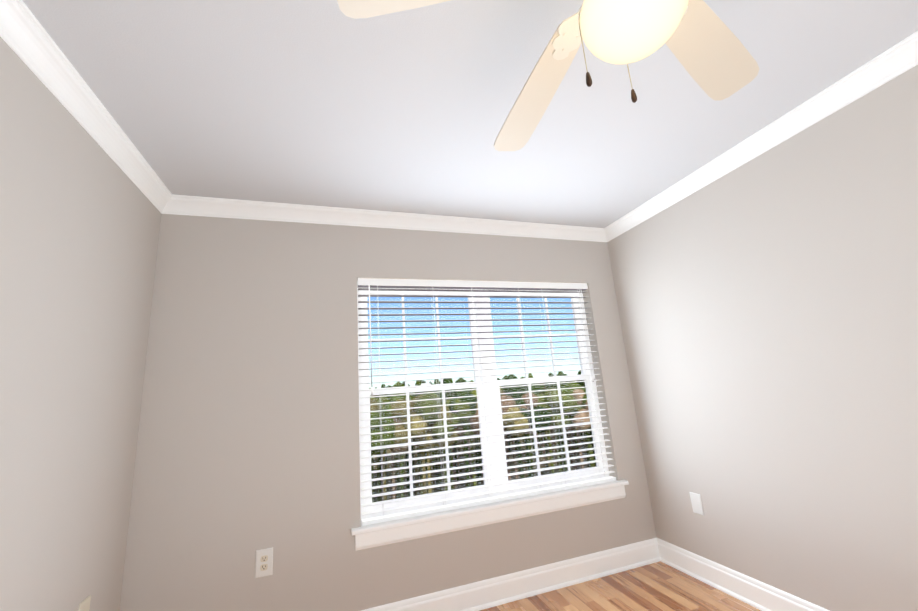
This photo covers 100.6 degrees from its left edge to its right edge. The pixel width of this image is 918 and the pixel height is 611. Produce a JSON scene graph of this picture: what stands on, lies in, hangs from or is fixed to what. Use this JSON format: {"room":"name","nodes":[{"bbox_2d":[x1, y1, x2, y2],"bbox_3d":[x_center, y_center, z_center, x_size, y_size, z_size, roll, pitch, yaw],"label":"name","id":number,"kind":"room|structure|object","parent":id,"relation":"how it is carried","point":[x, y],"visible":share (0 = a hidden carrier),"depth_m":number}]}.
{"room":"empty bedroom","nodes":[
{"label":"empty bedroom","id":0,"kind":"room"},
{"bbox_2d":[0,37,160,610],"bbox_3d":[-0.972,0.046,-0.214,0.140,2.440,4.925,0,-13,-19],"label":"wall","id":1,"kind":"structure","parent":0,"point":[80,217],"depth_m":1.39},
{"bbox_2d":[78,595,90,610],"bbox_3d":[-1.462,1.213,1.490,0.016,0.116,0.072,0,-13,-19],"label":"outlet","id":2,"kind":"object","parent":1,"relation":"attached to","point":[84,605],"visible":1,"depth_m":1.50},
{"bbox_2d":[0,0,175,214],"bbox_3d":[-1.080,-1.008,0.434,0.066,0.092,3.825,0,-13,-19],"label":"crown molding","id":3,"kind":"structure","parent":1,"relation":"attached to","point":[28,40],"depth_m":1.39},
{"bbox_2d":[120,214,656,610],"bbox_3d":[-0.179,0.592,2.498,3.088,2.440,0.160,0,-13,-19],"label":"wall","id":4,"kind":"structure","parent":0,"point":[248,443],"depth_m":2.16},
{"bbox_2d":[255,547,272,577],"bbox_3d":[-0.998,1.317,1.952,0.080,0.126,0.008,0,-13,-19],"label":"outlet","id":5,"kind":"object","parent":4,"relation":"attached to","point":[264,563],"visible":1,"depth_m":1.95},
{"bbox_2d":[172,195,603,241],"bbox_3d":[-0.228,-0.576,2.648,2.910,0.092,0.066,0,-13,-19],"label":"crown molding","id":6,"kind":"structure","parent":4,"relation":"attached to","point":[185,205],"depth_m":2.53},
{"bbox_2d":[357,288,608,518],"bbox_3d":[0.197,0.556,2.679,1.764,1.455,0.074,0,-13,-19],"label":"window","id":7,"kind":"structure","parent":4,"relation":"in","point":[364,423],"depth_m":2.62},
{"bbox_2d":[357,278,615,525],"bbox_3d":[0.227,0.535,2.592,1.752,1.451,0.074,0,-13,-19],"label":"window blind","id":8,"kind":"object","parent":7,"relation":"attached to","point":[369,284],"visible":0.9,"depth_m":2.55},
{"bbox_2d":[352,480,628,550],"bbox_3d":[0.283,1.298,2.423,1.864,0.114,0.140,0,-13,-19],"label":"window sill","id":9,"kind":"structure","parent":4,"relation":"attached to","point":[394,531],"depth_m":2.33},
{"bbox_2d":[361,538,660,610],"bbox_3d":[-0.065,1.693,2.162,3.030,0.135,0.026,0,-13,-19],"label":"baseboard","id":10,"kind":"structure","parent":4,"relation":"attached to","point":[527,583],"depth_m":2.33},
{"bbox_2d":[22,0,917,227],"bbox_3d":[0.466,-1.200,0.577,3.368,0.120,4.925,0,-13,-19],"label":"ceiling","id":11,"kind":"structure","parent":0,"point":[328,103],"depth_m":1.59},
{"bbox_2d":[337,0,758,150],"bbox_3d":[0.359,-0.759,0.906,1.260,0.579,1.208,0,-13,-19],"label":"ceiling fan","id":12,"kind":"object","parent":11,"relation":"hanging from","point":[707,48],"visible":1,"depth_m":1.05},
{"bbox_2d":[480,561,760,610],"bbox_3d":[0.652,1.292,0.021,3.368,0.120,4.925,0,-13,-19],"label":"floor","id":13,"kind":"structure","parent":0,"point":[659,586],"depth_m":2.23},
{"bbox_2d":[607,65,917,610],"bbox_3d":[2.089,0.047,0.812,0.140,2.440,4.925,0,-13,-19],"label":"wall","id":14,"kind":"structure","parent":0,"point":[767,302],"depth_m":1.88},
{"bbox_2d":[689,492,703,515],"bbox_3d":[1.485,1.238,2.384,0.006,0.120,0.075,0,-13,-19],"label":"blank wall plate","id":15,"kind":"object","parent":14,"relation":"attached to","point":[697,506],"visible":1,"depth_m":2.38},
{"bbox_2d":[657,538,829,610],"bbox_3d":[1.973,1.258,0.895,0.026,0.135,3.825,0,-13,-19],"label":"baseboard","id":16,"kind":"structure","parent":14,"relation":"attached to","point":[762,596],"depth_m":2.16},
{"bbox_2d":[604,31,917,241],"bbox_3d":[1.785,-1.007,1.394,0.066,0.092,3.825,0,-13,-19],"label":"crown molding","id":17,"kind":"structure","parent":14,"relation":"attached to","point":[898,59],"depth_m":1.88},
{"label":"outside","id":18,"kind":"structure","parent":0,"visible":0},
{"bbox_2d":[373,429,593,501],"bbox_3d":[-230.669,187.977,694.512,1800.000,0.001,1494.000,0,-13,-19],"label":"ground","id":19,"kind":"structure","parent":18,"point":[462,478],"depth_m":75.20},
{"bbox_2d":[369,370,596,502],"bbox_3d":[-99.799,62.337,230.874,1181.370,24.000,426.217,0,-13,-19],"label":"trees","id":20,"kind":"object","parent":19,"relation":"on","point":[401,405],"depth_m":50.94}
]}

